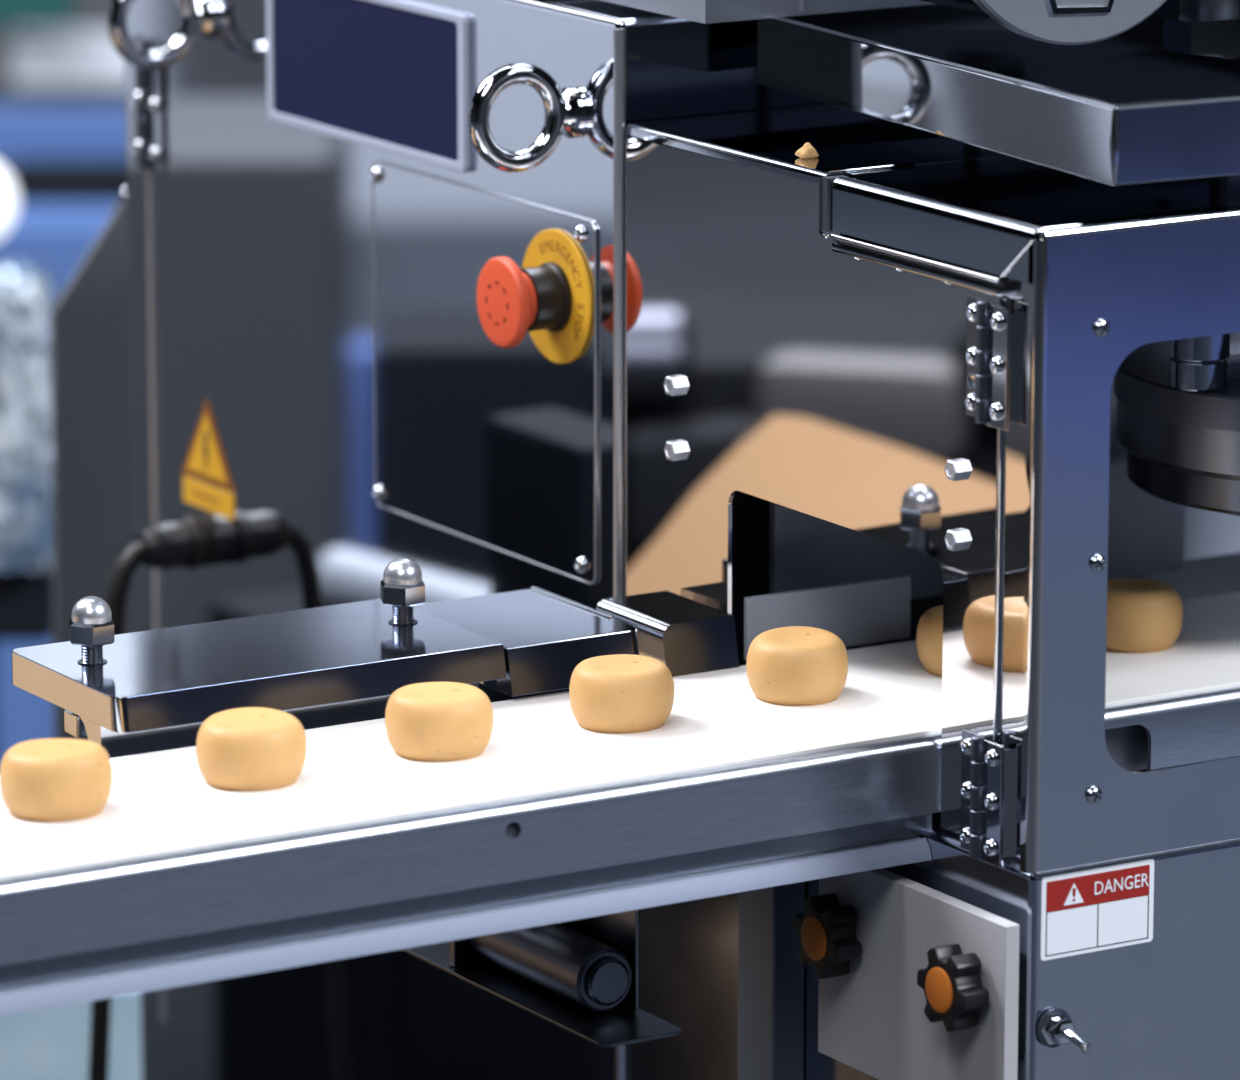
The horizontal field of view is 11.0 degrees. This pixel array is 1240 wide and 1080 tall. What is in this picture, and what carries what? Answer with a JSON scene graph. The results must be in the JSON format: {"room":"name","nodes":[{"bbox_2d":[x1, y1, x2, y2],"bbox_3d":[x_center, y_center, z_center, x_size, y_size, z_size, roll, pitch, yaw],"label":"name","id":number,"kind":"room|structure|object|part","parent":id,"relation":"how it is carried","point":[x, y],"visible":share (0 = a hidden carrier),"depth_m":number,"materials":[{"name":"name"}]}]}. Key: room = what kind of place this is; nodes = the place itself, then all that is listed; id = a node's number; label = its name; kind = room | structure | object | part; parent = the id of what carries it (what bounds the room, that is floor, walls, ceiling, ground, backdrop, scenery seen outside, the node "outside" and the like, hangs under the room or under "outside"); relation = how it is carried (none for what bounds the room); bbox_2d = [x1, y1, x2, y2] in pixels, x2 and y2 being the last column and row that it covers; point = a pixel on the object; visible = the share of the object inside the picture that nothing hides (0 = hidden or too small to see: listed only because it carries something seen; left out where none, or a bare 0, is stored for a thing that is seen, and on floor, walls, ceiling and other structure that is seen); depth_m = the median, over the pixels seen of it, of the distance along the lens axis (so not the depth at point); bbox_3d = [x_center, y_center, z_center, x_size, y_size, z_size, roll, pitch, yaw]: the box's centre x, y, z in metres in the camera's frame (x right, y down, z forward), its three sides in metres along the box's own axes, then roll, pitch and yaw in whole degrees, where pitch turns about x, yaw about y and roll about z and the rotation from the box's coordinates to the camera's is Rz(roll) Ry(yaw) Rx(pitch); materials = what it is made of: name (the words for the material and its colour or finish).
{"room":"factory floor","nodes":[
{"label":"factory floor","id":0,"kind":"room"},
{"bbox_3d":[-1.957,0.242,6.167,18.000,0.060,20.000,-8,15,-31],"label":"floor","id":1,"kind":"structure","parent":0,"visible":0},
{"bbox_2d":[0,169,14,232],"bbox_3d":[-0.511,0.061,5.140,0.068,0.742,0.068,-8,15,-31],"label":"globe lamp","id":2,"kind":"object","parent":1,"relation":"on","point":[7,196],"visible":0.98,"depth_m":5.05,"materials":[{"name":"white glass"}]},
{"bbox_2d":[0,562,52,640],"bbox_3d":[-0.520,0.316,4.247,0.312,0.636,0.140,0,13,0],"label":"side table","id":3,"kind":"object","parent":1,"relation":"on","point":[26,595],"visible":0.45,"depth_m":4.11,"materials":[{"name":"black"}]},
{"bbox_2d":[0,256,57,573],"bbox_3d":[-0.420,-0.079,4.118,0.115,0.193,0.108,0,13,0],"label":"goods","id":4,"kind":"object","parent":3,"relation":"on","point":[27,294],"visible":0.91,"depth_m":4.08,"materials":[{"name":"plastic"}]},
{"bbox_2d":[0,204,117,765],"bbox_3d":[-0.527,-0.005,5.799,0.170,0.584,0.120,0,13,0],"label":"machine","id":5,"kind":"object","parent":1,"relation":"on","point":[60,235],"visible":0.08,"depth_m":5.73,"materials":[{"name":"blue"}]},
{"bbox_2d":[0,0,126,203],"bbox_3d":[-0.607,-1.050,6.310,0.700,2.400,0.574,0,13,0],"label":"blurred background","id":6,"kind":"object","parent":1,"relation":"on","point":[63,110],"depth_m":6.37,"materials":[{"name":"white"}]},
{"bbox_2d":[0,0,74,26],"bbox_3d":[-0.628,-0.576,6.508,0.150,0.112,0.020,0,13,0],"label":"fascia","id":7,"kind":"object","parent":6,"relation":"attached to","point":[13,13],"visible":1,"depth_m":6.51,"materials":[{"name":"teal"}]},
{"bbox_2d":[0,993,141,1079],"bbox_3d":[-0.398,0.430,4.564,0.150,0.274,0.120,0,13,0],"label":"box","id":8,"kind":"object","parent":1,"relation":"on","point":[50,1043],"visible":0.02,"depth_m":4.49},
{"bbox_2d":[52,188,133,740],"bbox_3d":[-0.227,0.254,3.601,0.202,1.040,0.021,-9,15,-34],"label":"machine","id":9,"kind":"object","parent":1,"relation":"on","point":[92,463],"visible":0.09,"depth_m":3.48,"materials":[{"name":"grey"}]},
{"bbox_2d":[125,0,825,1079],"bbox_3d":[0.028,0.280,3.194,0.366,1.167,0.476,-8,15,-31],"label":"machine","id":10,"kind":"object","parent":1,"relation":"on","point":[318,291],"visible":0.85,"depth_m":3.02,"materials":[{"name":"grey metal"}]},
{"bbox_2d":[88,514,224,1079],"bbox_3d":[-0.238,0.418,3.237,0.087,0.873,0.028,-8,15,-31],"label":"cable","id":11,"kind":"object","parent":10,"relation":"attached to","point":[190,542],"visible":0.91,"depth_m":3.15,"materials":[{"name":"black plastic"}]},
{"bbox_2d":[108,0,216,69],"bbox_3d":[-0.223,-0.251,3.095,0.053,0.048,0.022,-8,15,-31],"label":"bolt","id":12,"kind":"object","parent":10,"relation":"attached to","point":[198,18],"visible":1,"depth_m":3.10,"materials":[{"name":"silver metal"}]},
{"bbox_2d":[181,399,234,519],"bbox_3d":[-0.203,-0.042,3.159,0.001,0.056,0.056,-8,15,-31],"label":"warning sticker","id":13,"kind":"object","parent":10,"relation":"attached to","point":[205,461],"visible":1,"depth_m":3.16,"materials":[{"name":"yellow"}]},
{"bbox_2d":[266,0,469,172],"bbox_3d":[-0.118,-0.218,2.974,0.003,0.072,0.188,-8,15,-31],"label":"screen","id":14,"kind":"object","parent":10,"relation":"attached to","point":[390,76],"visible":1,"depth_m":2.96,"materials":[{"name":"blue glass"}]},
{"bbox_3d":[-0.062,-0.078,2.915,0.001,0.164,0.200,-8,15,-31],"label":"access plate","id":15,"kind":"part","parent":10,"relation":"part of","materials":[{"name":"clear glass"}]},
{"bbox_2d":[468,63,585,171],"bbox_3d":[-0.043,-0.185,2.808,0.053,0.048,0.022,-8,15,-31],"label":"bolt","id":16,"kind":"object","parent":10,"relation":"attached to","point":[565,109],"visible":1,"depth_m":2.81,"materials":[{"name":"silver metal"}]},
{"bbox_2d":[476,229,592,363],"bbox_3d":[-0.041,-0.106,2.840,0.032,0.060,0.060,-8,15,-31],"label":"emergency stop button","id":17,"kind":"object","parent":10,"relation":"attached to","point":[549,297],"visible":1,"depth_m":2.83,"materials":[{"name":"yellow plastic"}]},
{"bbox_3d":[-0.028,-0.108,2.848,0.002,0.060,0.060,-8,15,-31],"label":"yellow plate","id":18,"kind":"part","parent":17,"relation":"part of","materials":[{"name":"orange plastic"}]},
{"bbox_2d":[602,0,933,23],"bbox_3d":[0.061,-0.304,2.818,0.138,0.130,0.138,-8,15,-31],"label":"hopper","id":19,"kind":"object","parent":10,"relation":"on","point":[702,11],"visible":0.98,"depth_m":2.76,"materials":[{"name":"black metal"}]},
{"bbox_2d":[738,881,804,1079],"bbox_3d":[0.065,0.526,2.827,0.016,0.846,0.029,-8,15,-31],"label":"support post","id":20,"kind":"object","parent":1,"relation":"on","point":[770,968],"visible":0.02,"depth_m":2.74,"materials":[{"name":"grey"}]},
{"bbox_2d":[626,104,1239,1079],"bbox_3d":[0.267,0.373,2.876,0.422,1.121,0.336,-8,15,-31],"label":"enclosure","id":21,"kind":"object","parent":1,"relation":"on","point":[1092,272],"visible":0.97,"depth_m":2.62,"materials":[{"name":"metal"}]},
{"bbox_2d":[0,592,1239,1016],"bbox_3d":[-0.010,0.106,2.644,0.890,0.053,0.148,-8,15,-31],"label":"conveyor","id":22,"kind":"object","parent":21,"relation":"attached to","point":[180,879],"visible":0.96,"depth_m":2.56,"materials":[{"name":"white rubber"}]},
{"bbox_2d":[0,738,111,821],"bbox_3d":[-0.222,0.093,2.519,0.044,0.027,0.043,-8,15,-31],"label":"dough piece","id":23,"kind":"object","parent":22,"relation":"on","point":[51,779],"visible":1,"depth_m":2.50,"materials":[{"name":"beige food"}]},
{"bbox_2d":[196,707,306,790],"bbox_3d":[-0.148,0.083,2.564,0.044,0.026,0.043,-12,17,-42],"label":"dough piece","id":24,"kind":"object","parent":22,"relation":"on","point":[246,748],"visible":1,"depth_m":2.55,"materials":[{"name":"beige food"}]},
{"bbox_2d":[12,599,506,757],"bbox_3d":[-0.152,0.066,2.691,0.182,0.044,0.102,-8,15,-31],"label":"cover plate","id":25,"kind":"object","parent":22,"relation":"on","point":[155,690],"visible":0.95,"depth_m":2.67,"materials":[{"name":"metal"}]},
{"bbox_2d":[69,596,114,664],"bbox_3d":[-0.218,0.037,2.657,0.021,0.028,0.019,-8,15,-31],"label":"nut","id":26,"kind":"object","parent":25,"relation":"on","point":[91,624],"visible":1,"depth_m":2.65,"materials":[{"name":"metal"}]},
{"bbox_3d":[-0.141,0.078,2.672,0.178,0.030,0.020,-8,15,-31],"label":"leg","id":27,"kind":"part","parent":25,"relation":"part of","materials":[{"name":"metal"}]},
{"bbox_2d":[380,558,424,625],"bbox_3d":[-0.092,0.021,2.727,0.021,0.028,0.019,-8,15,-31],"label":"nut","id":28,"kind":"object","parent":25,"relation":"on","point":[402,586],"visible":1,"depth_m":2.72,"materials":[{"name":"metal"}]},
{"bbox_2d":[385,682,493,761],"bbox_3d":[-0.074,0.073,2.610,0.044,0.026,0.043,-4,13,-18],"label":"dough piece","id":29,"kind":"object","parent":22,"relation":"on","point":[426,721],"visible":1,"depth_m":2.59,"materials":[{"name":"beige food"}]},
{"bbox_2d":[0,836,922,992],"bbox_3d":[-0.152,0.142,2.566,0.560,0.002,0.144,-8,15,-31],"label":"frame","id":30,"kind":"object","parent":22,"relation":"on","point":[319,931],"depth_m":2.53,"materials":[{"name":"metal"}]},
{"bbox_2d":[413,586,638,696],"bbox_3d":[-0.041,0.043,2.747,0.067,0.021,0.096,-8,15,-31],"label":"plate","id":31,"kind":"object","parent":22,"relation":"on","point":[544,635],"visible":0.79,"depth_m":2.72,"materials":[{"name":"metal"}]},
{"bbox_2d":[400,909,681,1046],"bbox_3d":[-0.049,0.155,2.703,0.040,0.058,0.227,-8,15,-31],"label":"bracket","id":32,"kind":"object","parent":22,"relation":"attached to","point":[624,1024],"visible":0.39,"depth_m":2.66,"materials":[{"name":"grey metal"}]},
{"bbox_2d":[448,923,631,1011],"bbox_3d":[-0.032,0.159,2.677,0.034,0.058,0.101,-8,15,-31],"label":"roller","id":33,"kind":"object","parent":32,"relation":"on","point":[579,968],"visible":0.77,"depth_m":2.65,"materials":[{"name":"grey metal"}]},
{"bbox_3d":[0.025,0.110,2.586,0.890,0.032,0.006,-8,15,-31],"label":"rail","id":34,"kind":"part","parent":22,"relation":"part of","materials":[{"name":"metal"}]},
{"bbox_2d":[569,654,673,732],"bbox_3d":[0.000,0.063,2.655,0.044,0.026,0.043,-8,15,-31],"label":"dough piece","id":35,"kind":"object","parent":22,"relation":"on","point":[617,693],"visible":1,"depth_m":2.64,"materials":[{"name":"beige food"}]},
{"bbox_2d":[595,590,738,676],"bbox_3d":[0.021,0.046,2.766,0.036,0.034,0.062,-8,15,-31],"label":"block","id":36,"kind":"object","parent":22,"relation":"on","point":[689,636],"visible":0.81,"depth_m":2.75,"materials":[{"name":"metal"}]},
{"bbox_2d":[746,626,847,705],"bbox_3d":[0.075,0.053,2.700,0.043,0.026,0.044,-12,17,-42],"label":"dough piece","id":37,"kind":"object","parent":22,"relation":"on","point":[791,665],"visible":1,"depth_m":2.69,"materials":[{"name":"beige food"}]},
{"bbox_2d":[916,605,942,676],"bbox_3d":[0.149,0.042,2.746,0.044,0.026,0.043,-4,13,-18],"label":"dough piece","id":38,"kind":"object","parent":22,"relation":"on","point":[929,635],"visible":0.2,"depth_m":2.73,"materials":[{"name":"beige food"}]},
{"bbox_3d":[-0.011,0.099,2.647,0.886,0.025,0.130,-8,15,-31],"label":"belt frame","id":39,"kind":"part","parent":22,"relation":"part of","materials":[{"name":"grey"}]},
{"bbox_2d":[1106,578,1182,652],"bbox_3d":[0.222,0.033,2.791,0.043,0.026,0.044,-8,15,-31],"label":"dough piece","id":40,"kind":"object","parent":22,"relation":"on","point":[1144,615],"visible":0.77,"depth_m":2.77,"materials":[{"name":"beige food"}]},
{"bbox_2d":[795,142,818,158],"bbox_3d":[0.079,-0.163,2.696,0.009,0.007,0.008,-8,15,-31],"label":"dough crumb","id":41,"kind":"object","parent":21,"relation":"on","point":[807,151],"visible":1,"depth_m":2.69,"materials":[{"name":"beige food"}]},
{"bbox_3d":[0.171,-0.181,2.799,0.298,0.005,0.157,-8,15,-31],"label":"plate","id":42,"kind":"part","parent":21,"relation":"part of","materials":[{"name":"grey mirror"}]},
{"bbox_2d":[625,136,1016,867],"bbox_3d":[0.081,-0.020,2.695,0.017,0.261,0.295,-8,15,-31],"label":"door","id":43,"kind":"structure","parent":21,"relation":"attached to","point":[766,361],"depth_m":2.69,"materials":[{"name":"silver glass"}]},
{"bbox_2d":[793,868,1018,1079],"bbox_3d":[0.118,0.186,2.647,0.031,0.089,0.137,-8,15,-31],"label":"access panel","id":44,"kind":"object","parent":21,"relation":"attached to","point":[872,1019],"depth_m":2.65,"materials":[{"name":"grey plastic"}]},
{"bbox_3d":[0.087,0.165,2.681,0.017,0.034,0.035,-8,15,-31],"label":"star knob","id":45,"kind":"part","parent":44,"relation":"part of","materials":[{"name":"black plastic"}]},
{"bbox_3d":[0.135,0.181,2.603,0.017,0.033,0.035,-8,15,-31],"label":"star knob","id":46,"kind":"part","parent":44,"relation":"part of","materials":[{"name":"black plastic"}]},
{"bbox_3d":[0.119,-0.114,2.602,0.002,0.002,0.121,-8,15,-31],"label":"edge trim","id":47,"kind":"part","parent":21,"relation":"part of","materials":[{"name":"silver metal"}]},
{"bbox_2d":[758,0,1239,184],"bbox_3d":[0.261,-0.192,2.730,0.302,0.047,0.302,-6,14,-26],"label":"tray","id":48,"kind":"object","parent":21,"relation":"on","point":[1123,108],"visible":0.89,"depth_m":2.71,"materials":[{"name":"silver metal"}]},
{"bbox_2d":[920,0,1166,44],"bbox_3d":[0.160,-0.286,2.709,0.141,0.141,0.128,-8,15,-31],"label":"round machine part","id":49,"kind":"object","parent":48,"relation":"on","point":[1062,22],"visible":1,"depth_m":2.67,"materials":[{"name":"silver metal"}]},
{"bbox_2d":[1163,0,1239,60],"bbox_3d":[0.255,-0.240,2.774,0.047,0.062,0.039,-8,15,-31],"label":"block","id":50,"kind":"object","parent":48,"relation":"on","point":[1209,28],"visible":1,"depth_m":2.76,"materials":[{"name":"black metal"}]},
{"bbox_3d":[0.161,0.005,2.568,0.008,0.258,0.029,-8,15,-31],"label":"corner post","id":51,"kind":"part","parent":21,"relation":"part of","materials":[{"name":"silver metal"}]},
{"bbox_3d":[0.306,-0.160,2.704,0.408,0.004,0.148,-8,15,-31],"label":"plate","id":52,"kind":"part","parent":21,"relation":"part of","materials":[{"name":"grey mirror"}]},
{"bbox_2d":[1037,1008,1070,1047],"bbox_3d":[0.176,0.198,2.605,0.016,0.016,0.001,-8,15,-31],"label":"lock","id":53,"kind":"object","parent":21,"relation":"in","point":[1053,1024],"depth_m":2.60,"materials":[{"name":"grey"}]},
{"bbox_2d":[1040,859,1153,960],"bbox_3d":[0.194,0.150,2.606,0.056,0.035,0.001,-8,15,-31],"label":"sticker","id":54,"kind":"object","parent":21,"relation":"attached to","point":[1108,907],"visible":1,"depth_m":2.61,"materials":[{"name":"white"}]},
{"bbox_3d":[0.345,-0.016,2.663,0.416,0.259,0.002,-8,15,-31],"label":"panel","id":55,"kind":"part","parent":21,"relation":"part of","materials":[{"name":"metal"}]},
{"bbox_2d":[1113,332,1239,515],"bbox_3d":[0.308,-0.062,2.812,0.187,0.085,0.185,-8,15,-31],"label":"cylindrical machine part","id":56,"kind":"object","parent":21,"relation":"in","point":[1182,447],"depth_m":2.75,"materials":[{"name":"grey metal"}]},
{"bbox_3d":[0.309,-0.034,2.819,0.172,0.016,0.172,-8,15,-31],"label":"die plate","id":57,"kind":"part","parent":56,"relation":"part of","materials":[{"name":"grey metal"}]},
{"bbox_3d":[0.293,-0.085,2.778,0.132,0.026,0.027,-8,15,-31],"label":"shaft knob","id":58,"kind":"part","parent":56,"relation":"part of","materials":[{"name":"silver metal"}]},
{"bbox_3d":[0.303,-0.079,2.786,0.109,0.010,0.012,-8,15,-31],"label":"lever arm","id":59,"kind":"part","parent":56,"relation":"part of","materials":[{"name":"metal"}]}
]}

